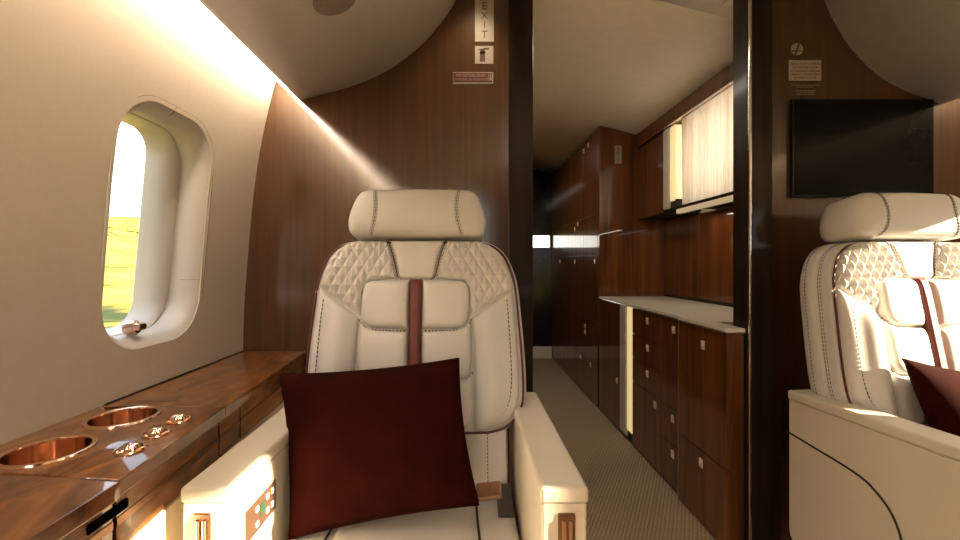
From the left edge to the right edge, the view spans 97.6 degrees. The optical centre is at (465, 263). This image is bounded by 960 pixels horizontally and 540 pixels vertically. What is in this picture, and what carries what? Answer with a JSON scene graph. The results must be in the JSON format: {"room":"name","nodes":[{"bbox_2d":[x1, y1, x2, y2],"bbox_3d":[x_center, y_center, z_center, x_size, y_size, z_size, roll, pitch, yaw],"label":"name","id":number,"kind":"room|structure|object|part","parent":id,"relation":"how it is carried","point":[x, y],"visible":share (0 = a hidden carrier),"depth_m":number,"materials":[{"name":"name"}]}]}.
{"room":"aircraft cabin","nodes":[
{"label":"aircraft cabin","id":0,"kind":"room"},
{"bbox_2d":[0,0,275,444],"bbox_3d":[-0.769,-0.105,-0.790,0.218,2.410,4.820,0,0,0],"label":"wall","id":1,"kind":"structure","parent":0,"point":[71,71],"depth_m":0.91,"materials":[{"name":"fabric"}]},
{"bbox_2d":[99,95,213,348],"bbox_3d":[-0.895,-0.099,1.149,0.222,0.658,0.381,0,0,0],"label":"window","id":2,"kind":"structure","parent":1,"relation":"in","point":[177,157],"depth_m":1.27,"materials":[{"name":"white plastic"}]},
{"bbox_2d":[533,169,552,357],"bbox_3d":[0.795,-0.130,4.725,1.470,2.360,0.050,0,0,0],"label":"wall","id":3,"kind":"structure","parent":0,"point":[542,181],"depth_m":4.70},
{"bbox_2d":[533,346,551,357],"bbox_3d":[0.540,0.985,4.685,0.830,0.130,0.030,0,0,0],"label":"baseboard","id":4,"kind":"structure","parent":3,"relation":"attached to","point":[538,351],"depth_m":4.67,"materials":[{"name":"beige stone"}]},
{"bbox_2d":[198,0,959,103],"bbox_3d":[0.593,-0.893,-0.800,2.607,0.565,4.800,0,0,0],"label":"ceiling","id":5,"kind":"structure","parent":0,"point":[912,45],"depth_m":1.40,"materials":[{"name":"paint"}]},
{"bbox_2d":[194,0,287,88],"bbox_3d":[-0.674,-0.669,-0.780,0.018,0.014,4.740,0,0,0],"label":"recessed light","id":6,"kind":"object","parent":5,"relation":"in","point":[205,9],"visible":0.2,"depth_m":1.23,"materials":[{"name":"white plastic"}]},
{"bbox_2d":[313,0,355,15],"bbox_3d":[-0.363,-0.725,1.130,0.134,0.076,0.136,0,0,0],"label":"ceiling speaker","id":7,"kind":"object","parent":5,"relation":"attached to","point":[324,7],"visible":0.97,"depth_m":1.15,"materials":[{"name":"beige plastic"}]},
{"bbox_2d":[318,0,348,11],"bbox_3d":[-0.358,-0.714,1.130,0.090,0.045,0.092,0,0,0],"label":"grille","id":8,"kind":"object","parent":7,"relation":"attached to","point":[323,5],"depth_m":1.14,"materials":[{"name":"beige plastic"}]},
{"bbox_2d":[243,0,959,539],"bbox_3d":[0.650,-0.130,1.645,3.300,2.360,0.090,0,0,0],"label":"wall","id":9,"kind":"structure","parent":0,"point":[408,125],"depth_m":1.60,"materials":[{"name":"brown wood"}]},
{"bbox_2d":[453,72,492,83],"bbox_3d":[0.027,-0.708,1.598,0.154,0.044,0.004,0,0,0],"label":"placard","id":10,"kind":"object","parent":9,"relation":"attached to","point":[458,77],"visible":1,"depth_m":1.60},
{"bbox_2d":[475,46,492,63],"bbox_3d":[0.069,-0.796,1.598,0.070,0.068,0.004,0,0,0],"label":"sign","id":11,"kind":"object","parent":9,"relation":"attached to","point":[483,54],"visible":1,"depth_m":1.60,"materials":[{"name":"white plastic"}]},
{"bbox_2d":[475,0,493,41],"bbox_3d":[0.070,-0.932,1.598,0.072,0.172,0.003,0,0,0],"label":"exit sign","id":12,"kind":"object","parent":9,"relation":"attached to","point":[484,9],"visible":1,"depth_m":1.60,"materials":[{"name":"white plastic"}]},
{"bbox_2d":[509,0,532,391],"bbox_3d":[0.208,-0.060,1.644,0.091,2.220,0.112,0,0,0],"label":"trim","id":13,"kind":"structure","parent":9,"relation":"attached to","point":[520,11],"depth_m":1.59,"materials":[{"name":"black wood"}]},
{"bbox_2d":[733,0,747,539],"bbox_3d":[1.013,-0.030,1.544,0.012,2.160,0.080,0,0,0],"label":"trim","id":14,"kind":"structure","parent":9,"relation":"attached to","point":[740,7],"depth_m":1.53,"materials":[{"name":"brown wood"}]},
{"bbox_2d":[748,0,751,539],"bbox_3d":[1.013,-0.030,1.499,0.010,2.160,0.010,0,0,0],"label":"trim","id":15,"kind":"structure","parent":9,"relation":"attached to","point":[749,1],"depth_m":1.50,"materials":[{"name":"silver metal"}]},
{"bbox_2d":[752,0,771,539],"bbox_3d":[1.058,-0.030,1.550,0.074,2.160,0.099,0,0,0],"label":"trim","id":16,"kind":"structure","parent":9,"relation":"attached to","point":[761,9],"depth_m":1.50,"materials":[{"name":"black wood"}]},
{"bbox_2d":[790,42,803,55],"bbox_3d":[1.259,-0.817,1.598,0.052,0.052,0.003,0,0,0],"label":"no smoking sign","id":17,"kind":"object","parent":9,"relation":"attached to","point":[796,49],"visible":1,"depth_m":1.60,"materials":[{"name":"white plastic"}]},
{"bbox_2d":[789,60,820,80],"bbox_3d":[1.290,-0.737,1.598,0.123,0.078,0.003,0,0,0],"label":"placard","id":18,"kind":"object","parent":9,"relation":"attached to","point":[799,70],"visible":1,"depth_m":1.60},
{"bbox_2d":[792,84,818,94],"bbox_3d":[1.293,-0.663,1.599,0.104,0.041,0.001,0,0,0],"label":"decal","id":19,"kind":"object","parent":9,"relation":"attached to","point":[799,85],"visible":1,"depth_m":1.60},
{"bbox_2d":[790,99,933,197],"bbox_3d":[1.498,-0.437,1.591,0.535,0.372,0.018,0,0,0],"label":"wall screen","id":20,"kind":"object","parent":9,"relation":"attached to","point":[840,148],"visible":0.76,"depth_m":1.58,"materials":[{"name":"black glass"}]},
{"bbox_2d":[533,358,714,539],"bbox_3d":[0.650,1.080,0.850,3.300,0.060,8.300,0,0,0],"label":"floor","id":21,"kind":"structure","parent":0,"point":[629,499],"depth_m":2.10,"materials":[{"name":"carpet"}]},
{"bbox_2d":[0,350,306,539],"bbox_3d":[-0.694,0.683,0.198,0.337,0.734,2.795,0,0,0],"label":"ledge","id":22,"kind":"object","parent":21,"relation":"on","point":[118,469],"visible":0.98,"depth_m":0.79,"materials":[{"name":"brown wood"}]},
{"bbox_3d":[-0.694,0.344,-0.266,0.337,0.028,1.868,0,0,0],"label":"panel","id":23,"kind":"part","parent":22,"relation":"part of","materials":[{"name":"brown wood"}]},
{"bbox_3d":[-0.697,0.344,0.807,0.331,0.028,0.330,0,0,0],"label":"panel","id":24,"kind":"part","parent":22,"relation":"part of","materials":[{"name":"brown wood"}]},
{"bbox_3d":[-0.592,0.323,0.742,0.049,0.014,0.049,0,0,0],"label":"control knob","id":25,"kind":"part","parent":22,"relation":"part of","materials":[{"name":"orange metal"}]},
{"bbox_3d":[-0.750,0.330,1.010,0.100,0.001,0.020,0,0,0],"label":"flush pull","id":26,"kind":"part","parent":22,"relation":"part of","materials":[{"name":"brown wood"}]},
{"bbox_3d":[-0.598,0.323,0.812,0.049,0.014,0.049,0,0,0],"label":"control knob","id":27,"kind":"part","parent":22,"relation":"part of","materials":[{"name":"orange metal"}]},
{"bbox_3d":[-0.710,0.344,1.038,0.305,0.028,0.125,0,0,0],"label":"panel","id":28,"kind":"part","parent":22,"relation":"part of","materials":[{"name":"brown wood"}]},
{"bbox_3d":[-0.604,0.323,0.884,0.049,0.014,0.049,0,0,0],"label":"control knob","id":29,"kind":"part","parent":22,"relation":"part of","materials":[{"name":"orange metal"}]},
{"bbox_3d":[-0.694,0.749,0.195,0.313,0.603,2.790,0,0,0],"label":"panel","id":30,"kind":"part","parent":22,"relation":"part of","materials":[{"name":"beige leather"}]},
{"bbox_3d":[-0.715,0.344,1.349,0.295,0.028,0.492,0,0,0],"label":"panel","id":31,"kind":"part","parent":22,"relation":"part of","materials":[{"name":"brown wood"}]},
{"bbox_2d":[181,189,587,539],"bbox_3d":[-0.145,0.413,1.062,0.732,1.274,0.651,0,0,0],"label":"seat","id":32,"kind":"object","parent":21,"relation":"on","point":[418,284],"visible":0.79,"depth_m":1.17,"materials":[{"name":"beige leather"}]},
{"bbox_3d":[-0.470,0.527,0.746,0.020,0.145,0.008,0,0,0],"label":"latch lever","id":33,"kind":"part","parent":32,"relation":"part of","materials":[{"name":"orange metal"}]},
{"bbox_3d":[-0.467,0.659,1.030,0.082,0.462,0.559,0,0,0],"label":"armrest","id":34,"kind":"part","parent":32,"relation":"part of","materials":[{"name":"beige leather"}]},
{"bbox_3d":[-0.424,0.510,0.871,0.004,0.064,0.126,0,0,0],"label":"control panel","id":35,"kind":"part","parent":32,"relation":"part of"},
{"bbox_2d":[279,358,478,539],"bbox_3d":[-0.220,0.433,1.012,0.503,0.390,0.175,0,0,0],"label":"throw pillow","id":36,"kind":"object","parent":32,"relation":"on","point":[369,444],"visible":1,"depth_m":0.96,"materials":[{"name":"fabric"}]},
{"bbox_2d":[292,500,519,539],"bbox_3d":[-0.145,0.691,0.952,0.548,0.118,0.427,0,0,0],"label":"seat cushion","id":37,"kind":"object","parent":32,"relation":"on","point":[489,520],"depth_m":1.01,"materials":[{"name":"beige leather"}]},
{"bbox_3d":[-0.145,0.215,1.267,0.646,0.569,0.215,0,0,0],"label":"backrest","id":38,"kind":"part","parent":32,"relation":"part of","materials":[{"name":"beige leather"}]},
{"bbox_3d":[-0.145,-0.010,1.249,0.166,0.118,0.051,0,0,0],"label":"neck panel","id":39,"kind":"part","parent":32,"relation":"part of","materials":[{"name":"beige leather"}]},
{"bbox_3d":[0.175,0.659,1.030,0.082,0.462,0.559,0,0,0],"label":"armrest","id":40,"kind":"part","parent":32,"relation":"part of","materials":[{"name":"beige leather"}]},
{"bbox_3d":[0.179,0.527,0.746,0.020,0.145,0.008,0,0,0],"label":"latch lever","id":41,"kind":"part","parent":32,"relation":"part of","materials":[{"name":"orange metal"}]},
{"bbox_2d":[552,129,598,405],"bbox_3d":[1.201,0.033,3.878,0.498,2.035,1.633,0,0,0],"label":"tall cabinet","id":42,"kind":"object","parent":21,"relation":"on","point":[575,300],"visible":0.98,"depth_m":3.65,"materials":[{"name":"brown wood"}]},
{"bbox_3d":[0.970,0.198,4.320,0.020,0.532,0.737,0,0,0],"label":"door","id":43,"kind":"part","parent":42,"relation":"part of","materials":[{"name":"brown wood"}]},
{"bbox_3d":[0.970,0.895,4.320,0.020,0.287,0.737,0,0,0],"label":"door","id":44,"kind":"part","parent":42,"relation":"part of","materials":[{"name":"brown wood"}]},
{"bbox_3d":[0.970,-0.677,4.320,0.020,0.612,0.737,0,0,0],"label":"door","id":45,"kind":"part","parent":42,"relation":"part of","materials":[{"name":"brown wood"}]},
{"bbox_3d":[0.970,-0.220,4.320,0.020,0.297,0.737,0,0,0],"label":"door","id":46,"kind":"part","parent":42,"relation":"part of","materials":[{"name":"brown wood"}]},
{"bbox_3d":[0.970,0.608,4.320,0.020,0.282,0.737,0,0,0],"label":"door","id":47,"kind":"part","parent":42,"relation":"part of","materials":[{"name":"brown wood"}]},
{"bbox_3d":[0.970,-0.677,3.695,0.020,0.612,0.507,0,0,0],"label":"door","id":48,"kind":"part","parent":42,"relation":"part of","materials":[{"name":"brown wood"}]},
{"bbox_3d":[0.970,-0.220,3.695,0.020,0.297,0.507,0,0,0],"label":"door","id":49,"kind":"part","parent":42,"relation":"part of","materials":[{"name":"brown wood"}]},
{"bbox_3d":[0.970,0.198,3.695,0.020,0.532,0.507,0,0,0],"label":"door","id":50,"kind":"part","parent":42,"relation":"part of","materials":[{"name":"brown wood"}]},
{"bbox_3d":[0.970,0.608,3.695,0.020,0.282,0.507,0,0,0],"label":"door","id":51,"kind":"part","parent":42,"relation":"part of","materials":[{"name":"brown wood"}]},
{"bbox_3d":[0.970,0.895,3.695,0.020,0.287,0.507,0,0,0],"label":"door","id":52,"kind":"part","parent":42,"relation":"part of","materials":[{"name":"brown wood"}]},
{"bbox_3d":[0.970,-0.677,3.251,0.020,0.612,0.375,0,0,0],"label":"door","id":53,"kind":"part","parent":42,"relation":"part of","materials":[{"name":"brown wood"}]},
{"bbox_3d":[0.970,-0.220,3.251,0.020,0.297,0.375,0,0,0],"label":"door","id":54,"kind":"part","parent":42,"relation":"part of","materials":[{"name":"brown wood"}]},
{"bbox_3d":[0.970,0.198,3.251,0.020,0.532,0.375,0,0,0],"label":"door","id":55,"kind":"part","parent":42,"relation":"part of","materials":[{"name":"brown wood"}]},
{"bbox_3d":[0.970,0.608,3.251,0.020,0.282,0.375,0,0,0],"label":"door","id":56,"kind":"part","parent":42,"relation":"part of","materials":[{"name":"brown wood"}]},
{"bbox_3d":[0.970,0.895,3.251,0.020,0.287,0.375,0,0,0],"label":"door","id":57,"kind":"part","parent":42,"relation":"part of","materials":[{"name":"brown wood"}]},
{"bbox_2d":[599,299,620,429],"bbox_3d":[1.201,0.650,2.825,0.498,0.800,0.410,0,0,0],"label":"base cabinet","id":58,"kind":"object","parent":21,"relation":"on","point":[609,312],"visible":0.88,"depth_m":2.81,"materials":[{"name":"brown wood"}]},
{"bbox_2d":[620,305,633,445],"bbox_3d":[1.000,0.650,2.522,0.092,0.800,0.188,0,0,0],"label":"light post","id":59,"kind":"object","parent":21,"relation":"on","point":[626,333],"visible":0.41,"depth_m":2.51,"materials":[{"name":"beige paint"}]},
{"bbox_3d":[1.000,0.640,2.564,0.092,0.780,0.103,0,0,0],"label":"post","id":60,"kind":"part","parent":59,"relation":"part of","materials":[{"name":"beige paint"}]},
{"bbox_2d":[632,308,677,492],"bbox_3d":[1.201,0.650,2.150,0.498,0.800,0.551,0,0,0],"label":"base cabinet","id":61,"kind":"object","parent":21,"relation":"on","point":[655,336],"visible":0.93,"depth_m":2.12,"materials":[{"name":"brown wood"}]},
{"bbox_3d":[0.970,0.605,2.248,0.020,0.136,0.352,0,0,0],"label":"drawer","id":62,"kind":"part","parent":61,"relation":"part of","materials":[{"name":"brown wood"}]},
{"bbox_3d":[0.970,0.468,2.248,0.020,0.132,0.352,0,0,0],"label":"drawer","id":63,"kind":"part","parent":61,"relation":"part of","materials":[{"name":"brown wood"}]},
{"bbox_3d":[0.970,0.857,2.248,0.020,0.363,0.352,0,0,0],"label":"door","id":64,"kind":"part","parent":61,"relation":"part of","materials":[{"name":"brown wood"}]},
{"bbox_3d":[0.970,0.326,2.248,0.020,0.145,0.352,0,0,0],"label":"drawer","id":65,"kind":"part","parent":61,"relation":"part of","materials":[{"name":"brown wood"}]},
{"bbox_3d":[0.970,0.940,1.972,0.020,0.197,0.193,0,0,0],"label":"drawer","id":66,"kind":"part","parent":61,"relation":"part of","materials":[{"name":"brown wood"}]},
{"bbox_3d":[0.970,0.757,1.972,0.020,0.163,0.193,0,0,0],"label":"drawer","id":67,"kind":"part","parent":61,"relation":"part of","materials":[{"name":"brown wood"}]},
{"bbox_3d":[0.970,0.463,1.972,0.020,0.419,0.193,0,0,0],"label":"door","id":68,"kind":"part","parent":61,"relation":"part of","materials":[{"name":"brown wood"}]},
{"bbox_2d":[599,296,745,332],"bbox_3d":[1.192,0.241,2.268,0.519,0.018,1.520,0,0,0],"label":"countertop","id":69,"kind":"structure","parent":61,"relation":"on","point":[715,317],"depth_m":2.14,"materials":[{"name":"beige stone"}]},
{"bbox_2d":[598,126,667,297],"bbox_3d":[1.208,-0.374,3.046,0.493,1.248,0.028,0,0,0],"label":"partition panel","id":70,"kind":"object","parent":69,"relation":"on","point":[631,250],"visible":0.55,"depth_m":3.03,"materials":[{"name":"brown wood"}]},
{"bbox_2d":[615,145,621,163],"bbox_3d":[1.098,-0.790,3.030,0.050,0.130,0.004,0,0,0],"label":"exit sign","id":71,"kind":"object","parent":70,"relation":"attached to","point":[618,148],"visible":1,"depth_m":3.03,"materials":[{"name":"white plastic"}]},
{"bbox_2d":[678,321,743,539],"bbox_3d":[1.194,0.650,1.697,0.513,0.800,0.354,0,0,0],"label":"base cabinet","id":72,"kind":"object","parent":21,"relation":"on","point":[711,362],"depth_m":1.61,"materials":[{"name":"brown wood"}]},
{"bbox_3d":[0.953,0.650,1.871,0.015,0.800,0.005,0,0,0],"label":"cabinet edge strip","id":73,"kind":"part","parent":72,"relation":"part of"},
{"bbox_3d":[0.941,0.799,1.687,0.008,0.036,0.022,0,0,0],"label":"handle","id":74,"kind":"part","parent":72,"relation":"part of","materials":[{"name":"gold metal"}]},
{"bbox_3d":[0.941,0.323,1.673,0.008,0.036,0.022,0,0,0],"label":"handle","id":75,"kind":"part","parent":72,"relation":"part of","materials":[{"name":"gold metal"}]},
{"bbox_3d":[0.955,0.898,1.695,0.020,0.293,0.343,0,0,0],"label":"drawer","id":76,"kind":"part","parent":72,"relation":"part of","materials":[{"name":"brown wood"}]},
{"bbox_3d":[0.955,0.501,1.695,0.020,0.495,0.343,0,0,0],"label":"drawer","id":77,"kind":"part","parent":72,"relation":"part of","materials":[{"name":"brown wood"}]},
{"bbox_2d":[774,456,791,539],"bbox_3d":[1.202,0.887,1.580,0.060,0.325,0.040,0,0,0],"label":"panel","id":78,"kind":"object","parent":21,"relation":"on","point":[781,463],"visible":0.64,"depth_m":1.56,"materials":[{"name":"brown wood"}]},
{"bbox_2d":[787,192,959,539],"bbox_3d":[1.408,0.413,1.123,0.732,1.274,0.651,0,0,-6],"label":"seat","id":79,"kind":"object","parent":21,"relation":"on","point":[866,461],"visible":0.94,"depth_m":1.24,"materials":[{"name":"beige leather"}]},
{"bbox_3d":[1.092,0.659,1.058,0.082,0.462,0.559,0,0,-6],"label":"armrest","id":80,"kind":"part","parent":79,"relation":"part of","materials":[{"name":"beige leather"}]},
{"bbox_3d":[1.386,0.215,1.327,0.646,0.569,0.215,0,0,-6],"label":"backrest","id":81,"kind":"part","parent":79,"relation":"part of","materials":[{"name":"beige leather"}]},
{"bbox_3d":[1.388,-0.010,1.310,0.166,0.118,0.051,0,0,-6],"label":"neck panel","id":82,"kind":"part","parent":79,"relation":"part of","materials":[{"name":"beige leather"}]},
{"bbox_2d":[901,358,959,436],"bbox_3d":[1.417,0.445,1.116,0.419,0.374,0.195,0,0,-9],"label":"throw pillow","id":83,"kind":"object","parent":79,"relation":"on","point":[936,389],"visible":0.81,"depth_m":1.11,"materials":[{"name":"fabric"}]},
{"bbox_2d":[533,0,732,173],"bbox_3d":[0.762,-0.973,3.112,1.424,0.247,3.215,0,0,0],"label":"ceiling","id":84,"kind":"structure","parent":0,"point":[621,65],"depth_m":2.14,"materials":[{"name":"paint"}]},
{"bbox_2d":[669,205,732,219],"bbox_3d":[1.500,-0.130,3.195,0.060,2.360,3.010,0,0,0],"label":"wall","id":85,"kind":"structure","parent":0,"point":[701,210],"depth_m":2.58,"materials":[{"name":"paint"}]},
{"bbox_2d":[638,132,699,219],"bbox_3d":[1.349,-0.586,2.823,0.222,0.532,0.410,0,0,0],"label":"upper cabinet","id":86,"kind":"object","parent":85,"relation":"attached to","point":[650,155],"visible":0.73,"depth_m":2.80,"materials":[{"name":"brown wood"}]},
{"bbox_3d":[1.245,-0.576,2.824,0.014,0.507,0.404,0,0,0],"label":"door","id":87,"kind":"part","parent":86,"relation":"part of","materials":[{"name":"brown wood"}]},
{"bbox_2d":[635,62,732,148],"bbox_3d":[1.337,-0.878,2.361,0.246,0.096,1.333,0,0,0],"label":"crown molding","id":88,"kind":"structure","parent":85,"relation":"attached to","point":[723,80],"depth_m":2.30,"materials":[{"name":"brown wood"}]},
{"bbox_2d":[664,207,732,306],"bbox_3d":[1.442,-0.039,2.361,0.027,0.542,1.333,0,0,0],"label":"backsplash","id":89,"kind":"structure","parent":85,"relation":"attached to","point":[698,247],"depth_m":2.55,"materials":[{"name":"brown wood"}]},
{"bbox_3d":[1.444,-0.048,2.810,0.016,0.525,0.436,0,0,0],"label":"panel","id":90,"kind":"part","parent":89,"relation":"part of","materials":[{"name":"brown wood"}]},
{"bbox_3d":[1.442,0.223,2.361,0.027,0.016,1.333,0,0,0],"label":"rail","id":91,"kind":"part","parent":89,"relation":"part of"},
{"bbox_3d":[1.444,-0.048,2.140,0.016,0.525,0.890,0,0,0],"label":"panel","id":92,"kind":"part","parent":89,"relation":"part of","materials":[{"name":"brown wood"}]},
{"bbox_2d":[676,191,732,213],"bbox_3d":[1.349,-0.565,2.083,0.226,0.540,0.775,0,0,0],"label":"ledge","id":93,"kind":"object","parent":85,"relation":"attached to","point":[726,199],"visible":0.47,"depth_m":2.20,"materials":[{"name":"paint"}]},
{"bbox_2d":[663,124,681,210],"bbox_3d":[1.269,-0.581,2.545,0.092,0.497,0.140,0,0,0],"label":"light post","id":94,"kind":"object","parent":93,"relation":"on","point":[672,140],"visible":0.73,"depth_m":2.50,"materials":[{"name":"beige paint"}]},
{"bbox_3d":[1.269,-0.582,2.576,0.092,0.494,0.077,0,0,0],"label":"post","id":95,"kind":"part","parent":94,"relation":"part of","materials":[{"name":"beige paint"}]},
{"bbox_2d":[681,86,732,204],"bbox_3d":[1.272,-0.597,2.084,0.028,0.514,0.768,0,0,0],"label":"pleated curtain","id":96,"kind":"object","parent":93,"relation":"in","point":[707,132],"visible":0.57,"depth_m":2.19,"materials":[{"name":"white fabric"}]},
{"label":"outside","id":97,"kind":"structure","parent":0,"visible":0},
{"bbox_2d":[102,216,139,328],"bbox_3d":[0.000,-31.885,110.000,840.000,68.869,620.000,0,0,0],"label":"ground","id":98,"kind":"structure","parent":97,"point":[122,238],"depth_m":59.55,"materials":[{"name":"plant"}]}
]}

